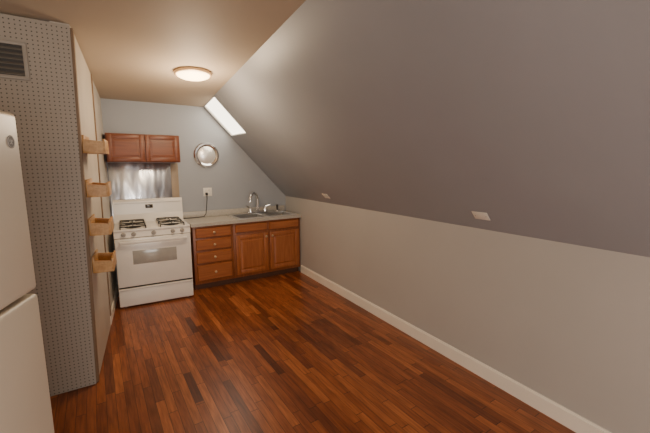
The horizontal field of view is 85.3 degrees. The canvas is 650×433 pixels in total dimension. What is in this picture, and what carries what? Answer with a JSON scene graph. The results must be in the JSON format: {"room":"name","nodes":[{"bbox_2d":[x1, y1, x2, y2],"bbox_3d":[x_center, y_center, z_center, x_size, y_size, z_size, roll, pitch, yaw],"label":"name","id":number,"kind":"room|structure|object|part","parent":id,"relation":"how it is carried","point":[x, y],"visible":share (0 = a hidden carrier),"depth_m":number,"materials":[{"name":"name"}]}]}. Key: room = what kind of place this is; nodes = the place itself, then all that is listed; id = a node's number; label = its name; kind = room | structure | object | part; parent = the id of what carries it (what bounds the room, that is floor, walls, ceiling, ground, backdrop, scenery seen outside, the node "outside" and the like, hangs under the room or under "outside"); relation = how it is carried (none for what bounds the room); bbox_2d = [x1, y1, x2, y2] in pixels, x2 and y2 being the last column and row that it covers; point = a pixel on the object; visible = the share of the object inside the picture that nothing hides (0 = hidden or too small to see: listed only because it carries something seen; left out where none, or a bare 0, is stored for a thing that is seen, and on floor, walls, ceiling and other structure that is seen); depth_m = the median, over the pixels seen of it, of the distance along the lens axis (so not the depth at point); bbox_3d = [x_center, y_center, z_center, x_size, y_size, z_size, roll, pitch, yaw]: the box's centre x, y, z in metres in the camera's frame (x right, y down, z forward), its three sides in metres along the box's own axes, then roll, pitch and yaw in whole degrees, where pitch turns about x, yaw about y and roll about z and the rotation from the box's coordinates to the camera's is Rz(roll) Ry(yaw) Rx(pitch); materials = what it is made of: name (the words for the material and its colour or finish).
{"room":"attic kitchen","nodes":[
{"label":"attic kitchen","id":0,"kind":"room"},
{"bbox_2d":[49,21,116,305],"bbox_3d":[-2.175,-0.137,3.341,0.154,2.489,2.114,-4,9,-26],"label":"wall","id":1,"kind":"structure","parent":0,"point":[112,277],"depth_m":3.87,"materials":[{"name":"paint"}]},
{"bbox_2d":[70,28,110,381],"bbox_3d":[-1.888,-0.063,2.897,0.070,2.465,1.029,-4,9,-26],"label":"board","id":2,"kind":"object","parent":1,"relation":"attached to","point":[98,287],"visible":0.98,"depth_m":2.70,"materials":[{"name":"paint"}]},
{"bbox_2d":[82,135,108,153],"bbox_3d":[-1.682,-0.524,2.594,0.135,0.124,0.280,-4,9,-27],"label":"tray","id":3,"kind":"object","parent":2,"relation":"attached to","point":[89,146],"visible":0.98,"depth_m":2.48,"materials":[{"name":"brown wood"}]},
{"bbox_2d":[85,178,111,196],"bbox_3d":[-1.697,-0.220,2.653,0.135,0.124,0.280,-4,9,-27],"label":"tray","id":4,"kind":"object","parent":2,"relation":"attached to","point":[93,189],"visible":1,"depth_m":2.54,"materials":[{"name":"brown wood"}]},
{"bbox_2d":[88,214,113,235],"bbox_3d":[-1.702,0.058,2.691,0.135,0.124,0.280,-4,9,-27],"label":"tray","id":5,"kind":"object","parent":2,"relation":"attached to","point":[97,226],"visible":0.99,"depth_m":2.59,"materials":[{"name":"brown wood"}]},
{"bbox_2d":[92,249,116,273],"bbox_3d":[-1.725,0.340,2.766,0.135,0.124,0.280,-4,9,-27],"label":"tray","id":6,"kind":"object","parent":2,"relation":"attached to","point":[101,262],"visible":1,"depth_m":2.67,"materials":[{"name":"brown wood"}]},
{"bbox_2d":[91,74,110,315],"bbox_3d":[-2.138,-0.152,3.367,0.049,2.302,0.048,-5,10,-33],"label":"trim","id":7,"kind":"structure","parent":1,"relation":"attached to","point":[91,74],"depth_m":3.32,"materials":[{"name":"white wood"}]},
{"bbox_2d":[110,285,118,324],"bbox_3d":[-2.378,0.974,3.990,0.015,0.100,1.018,-4,9,-26],"label":"baseboard","id":8,"kind":"structure","parent":1,"relation":"attached to","point":[114,302],"depth_m":3.90,"materials":[{"name":"white paint"}]},
{"bbox_2d":[0,0,305,106],"bbox_3d":[-0.837,-1.168,0.856,2.906,0.550,7.620,-5,10,-33],"label":"ceiling","id":9,"kind":"structure","parent":0,"point":[132,50],"depth_m":2.51,"materials":[{"name":"beige paint"}]},
{"bbox_2d":[174,67,211,80],"bbox_3d":[-1.231,-1.320,3.298,0.333,0.074,0.333,-3,9,-17],"label":"ceiling light","id":10,"kind":"object","parent":9,"relation":"attached to","point":[186,73],"visible":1,"depth_m":3.21,"materials":[{"name":"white glass"}]},
{"bbox_2d":[100,98,285,284],"bbox_3d":[-1.797,-0.302,4.887,2.900,2.360,0.100,-5,10,-33],"label":"wall","id":11,"kind":"structure","parent":0,"point":[235,176],"depth_m":4.80,"materials":[{"name":"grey paint"}]},
{"bbox_2d":[108,163,171,221],"bbox_3d":[-2.317,0.126,4.543,0.697,1.610,0.010,-5,10,-33],"label":"sheet","id":12,"kind":"object","parent":11,"relation":"attached to","point":[128,180],"visible":0.44,"depth_m":4.44,"materials":[{"name":"metal"}]},
{"bbox_2d":[104,133,179,161],"bbox_3d":[-2.205,-0.822,4.285,0.780,0.325,0.316,-5,10,-33],"label":"upper cabinet","id":13,"kind":"object","parent":11,"relation":"attached to","point":[122,147],"visible":0.99,"depth_m":4.14,"materials":[{"name":"brown wood"}]},
{"bbox_3d":[-2.286,-0.788,4.058,0.370,0.301,0.020,-5,10,-33],"label":"door","id":14,"kind":"part","parent":13,"relation":"part of","materials":[{"name":"brown wood"}]},
{"bbox_3d":[-2.285,-0.788,4.056,0.268,0.199,0.003,-5,10,-33],"label":"panel","id":15,"kind":"part","parent":13,"relation":"part of","materials":[{"name":"brown wood"}]},
{"bbox_3d":[-1.962,-0.819,4.266,0.370,0.301,0.020,-5,10,-33],"label":"door","id":16,"kind":"part","parent":13,"relation":"part of","materials":[{"name":"brown wood"}]},
{"bbox_3d":[-1.961,-0.819,4.264,0.268,0.199,0.003,-5,10,-33],"label":"panel","id":17,"kind":"part","parent":13,"relation":"part of","materials":[{"name":"brown wood"}]},
{"bbox_2d":[170,163,179,196],"bbox_3d":[-1.985,0.094,4.756,0.090,1.610,0.010,-5,10,-33],"label":"board","id":18,"kind":"object","parent":11,"relation":"attached to","point":[174,166],"visible":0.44,"depth_m":4.67,"materials":[{"name":"beige wood"}]},
{"bbox_2d":[183,193,207,218],"bbox_3d":[-1.772,-0.151,4.828,0.345,0.338,0.038,-6,10,-33],"label":"power cord","id":19,"kind":"object","parent":11,"relation":"attached to","point":[205,193],"visible":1,"depth_m":4.89,"materials":[{"name":"grey plastic"}]},
{"bbox_2d":[194,142,218,167],"bbox_3d":[-1.618,-0.841,4.840,0.346,0.346,0.036,-5,10,-33],"label":"disc","id":20,"kind":"object","parent":11,"relation":"attached to","point":[206,154],"visible":1,"depth_m":4.83,"materials":[{"name":"silver metal"}]},
{"bbox_2d":[203,188,211,195],"bbox_3d":[-1.635,-0.343,4.921,0.117,0.116,0.007,-5,10,-33],"label":"wall outlet","id":21,"kind":"object","parent":11,"relation":"attached to","point":[205,190],"visible":1,"depth_m":4.92,"materials":[{"name":"white plastic"}]},
{"bbox_2d":[50,270,575,432],"bbox_3d":[-0.273,1.409,1.609,4.250,0.060,7.620,-5,10,-33],"label":"floor","id":22,"kind":"structure","parent":0,"point":[286,352],"depth_m":2.71,"materials":[{"name":"brown wood"}]},
{"bbox_2d":[0,111,54,432],"bbox_3d":[-1.262,0.591,0.887,0.752,1.770,0.750,-2,9,-15],"label":"refrigerator","id":23,"kind":"object","parent":22,"relation":"on","point":[25,402],"visible":1,"depth_m":1.17,"materials":[{"name":"white metal"}]},
{"bbox_3d":[-0.982,0.010,0.876,0.067,0.618,0.750,-2,9,-15],"label":"freezer door","id":24,"kind":"part","parent":23,"relation":"part of","materials":[{"name":"white metal"}]},
{"bbox_3d":[-0.982,0.848,1.001,0.067,1.048,0.750,-2,9,-15],"label":"door","id":25,"kind":"part","parent":23,"relation":"part of","materials":[{"name":"white metal"}]},
{"bbox_2d":[112,197,193,307],"bbox_3d":[-2.074,0.392,4.268,0.784,1.168,0.677,-5,10,-29],"label":"gas stove","id":26,"kind":"object","parent":22,"relation":"on","point":[152,240],"visible":1,"depth_m":4.07,"materials":[{"name":"white metal"}]},
{"bbox_3d":[-2.209,-0.131,4.432,0.084,0.045,0.012,-5,10,-29],"label":"clock panel","id":27,"kind":"part","parent":26,"relation":"part of","materials":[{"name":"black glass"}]},
{"bbox_2d":[113,219,189,232],"bbox_3d":[-2.072,0.102,4.221,0.784,0.027,0.565,-5,10,-29],"label":"cooktop","id":28,"kind":"object","parent":26,"relation":"in","point":[152,225],"depth_m":4.08,"materials":[{"name":"white metal"}]},
{"bbox_3d":[-1.946,0.178,4.009,0.780,0.068,0.064,-5,10,-29],"label":"control panel","id":29,"kind":"part","parent":26,"relation":"part of","materials":[{"name":"white metal"}]},
{"bbox_3d":[-1.918,0.267,3.972,0.690,0.033,0.046,-5,10,-29],"label":"handle","id":30,"kind":"part","parent":26,"relation":"part of","materials":[{"name":"white metal"}]},
{"bbox_3d":[-1.938,0.492,4.040,0.774,0.547,0.036,-5,10,-29],"label":"oven door","id":31,"kind":"part","parent":26,"relation":"part of","materials":[{"name":"white metal"}]},
{"bbox_3d":[-1.938,0.891,4.100,0.774,0.186,0.034,-5,10,-29],"label":"drawer","id":32,"kind":"part","parent":26,"relation":"part of","materials":[{"name":"white metal"}]},
{"bbox_2d":[190,224,234,289],"bbox_3d":[-1.553,0.492,4.755,0.509,0.828,0.560,-5,10,-33],"label":"base cabinet","id":33,"kind":"object","parent":22,"relation":"on","point":[212,248],"visible":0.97,"depth_m":4.54,"materials":[{"name":"brown wood"}]},
{"bbox_3d":[-1.421,0.198,4.508,0.452,0.131,0.018,-5,10,-33],"label":"drawer","id":34,"kind":"part","parent":33,"relation":"part of","materials":[{"name":"brown wood"}]},
{"bbox_3d":[-1.421,0.352,4.530,0.452,0.138,0.018,-5,10,-33],"label":"drawer","id":35,"kind":"part","parent":33,"relation":"part of","materials":[{"name":"brown wood"}]},
{"bbox_3d":[-1.421,0.515,4.555,0.452,0.148,0.018,-5,10,-33],"label":"drawer","id":36,"kind":"part","parent":33,"relation":"part of","materials":[{"name":"brown wood"}]},
{"bbox_3d":[-1.421,0.710,4.584,0.452,0.201,0.018,-5,10,-33],"label":"drawer","id":37,"kind":"part","parent":33,"relation":"part of","materials":[{"name":"brown wood"}]},
{"bbox_2d":[233,217,299,282],"bbox_3d":[-0.918,0.431,5.163,1.002,0.828,0.560,-5,10,-33],"label":"base cabinet","id":38,"kind":"object","parent":22,"relation":"on","point":[267,248],"visible":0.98,"depth_m":4.93,"materials":[{"name":"brown wood"}]},
{"bbox_2d":[183,205,300,227],"bbox_3d":[-1.143,-0.022,4.959,1.539,0.125,0.554,-5,10,-33],"label":"countertop","id":39,"kind":"structure","parent":38,"relation":"on","point":[212,217],"depth_m":4.87,"materials":[{"name":"grey laminate"}]},
{"bbox_2d":[245,192,270,212],"bbox_3d":[-0.996,-0.212,5.225,0.160,0.314,0.393,8,11,42],"label":"faucet","id":40,"kind":"object","parent":39,"relation":"on","point":[252,193],"visible":1,"depth_m":5.22,"materials":[{"name":"silver metal"}]},
{"bbox_3d":[-1.036,-0.208,5.147,0.040,0.299,0.238,3,9,20],"label":"spout","id":41,"kind":"part","parent":40,"relation":"part of","materials":[{"name":"silver metal"}]},
{"bbox_3d":[-1.002,-0.073,5.262,0.300,0.028,0.060,-5,10,-33],"label":"plate","id":42,"kind":"part","parent":40,"relation":"part of","materials":[{"name":"silver metal"}]},
{"bbox_2d":[227,210,296,219],"bbox_3d":[-0.906,0.057,5.113,0.880,0.186,0.475,-5,10,-33],"label":"sink","id":43,"kind":"object","parent":39,"relation":"in","point":[241,216],"visible":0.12,"depth_m":5.13,"materials":[{"name":"silver metal"}]},
{"bbox_3d":[-1.065,0.085,4.970,0.376,0.174,0.355,-5,10,-33],"label":"bowl","id":44,"kind":"part","parent":43,"relation":"part of","materials":[{"name":"silver metal"}]},
{"bbox_3d":[-0.709,0.051,5.199,0.376,0.174,0.355,-5,10,-33],"label":"bowl","id":45,"kind":"part","parent":43,"relation":"part of","materials":[{"name":"silver metal"}]},
{"bbox_3d":[-0.991,0.149,4.782,0.456,0.115,0.018,-5,10,-33],"label":"false drawer","id":46,"kind":"part","parent":38,"relation":"part of","materials":[{"name":"brown wood"}]},
{"bbox_3d":[-0.991,0.503,4.834,0.456,0.537,0.020,-5,10,-33],"label":"door","id":47,"kind":"part","parent":38,"relation":"part of","materials":[{"name":"brown wood"}]},
{"bbox_3d":[-0.988,0.503,4.830,0.328,0.409,0.008,-5,10,-33],"label":"panel","id":48,"kind":"part","parent":38,"relation":"part of","materials":[{"name":"brown wood"}]},
{"bbox_3d":[-0.583,0.110,5.045,0.456,0.115,0.018,-5,10,-33],"label":"false drawer","id":49,"kind":"part","parent":38,"relation":"part of","materials":[{"name":"brown wood"}]},
{"bbox_3d":[-0.582,0.464,5.096,0.456,0.537,0.020,-5,10,-33],"label":"door","id":50,"kind":"part","parent":38,"relation":"part of","materials":[{"name":"brown wood"}]},
{"bbox_3d":[-0.579,0.464,5.092,0.328,0.409,0.008,-5,10,-33],"label":"panel","id":51,"kind":"part","parent":38,"relation":"part of","materials":[{"name":"brown wood"}]},
{"bbox_2d":[203,0,649,256],"bbox_3d":[0.745,-0.682,1.937,1.365,1.778,7.638,-5,10,-30],"label":"sloped ceiling","id":52,"kind":"structure","parent":0,"point":[533,116],"depth_m":1.92,"materials":[{"name":"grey paint"}]},
{"bbox_2d":[205,97,244,134],"bbox_3d":[-1.305,-1.292,4.584,0.407,0.429,0.593,-5,10,-33],"label":"window","id":53,"kind":"structure","parent":52,"relation":"in","point":[213,105],"depth_m":4.61,"materials":[{"name":"white glass"}]},
{"bbox_2d":[471,211,489,220],"bbox_3d":[1.094,-0.005,2.477,0.051,0.059,0.121,-5,10,-30],"label":"wall plate","id":54,"kind":"object","parent":52,"relation":"attached to","point":[478,215],"visible":1,"depth_m":2.47,"materials":[{"name":"white plastic"}]},
{"bbox_2d":[285,196,649,432],"bbox_3d":[1.298,0.657,2.529,0.100,1.157,7.632,-5,10,-30],"label":"wall","id":55,"kind":"structure","parent":0,"point":[568,323],"depth_m":2.42,"materials":[{"name":"grey paint"}]},
{"bbox_2d":[301,265,610,432],"bbox_3d":[1.389,1.214,2.340,0.016,0.110,6.878,-5,10,-30],"label":"baseboard","id":56,"kind":"structure","parent":55,"relation":"attached to","point":[564,416],"depth_m":2.70,"materials":[{"name":"white paint"}]},
{"bbox_3d":[-2.340,0.056,2.060,1.286,2.483,0.088,-5,10,-33],"label":"wall","id":57,"kind":"structure","parent":0,"visible":0},
{"bbox_2d":[0,13,95,396],"bbox_3d":[-2.239,0.057,2.060,1.434,2.474,0.014,-5,10,-33],"label":"pegboard","id":58,"kind":"object","parent":57,"relation":"attached to","point":[43,107],"visible":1,"depth_m":2.32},
{"bbox_2d":[0,39,29,80],"bbox_3d":[-1.969,-0.936,2.072,0.350,0.222,0.012,-5,10,-33],"label":"vent grille","id":59,"kind":"object","parent":58,"relation":"attached to","point":[13,54],"visible":1,"depth_m":2.13,"materials":[{"name":"metal"}]}
]}

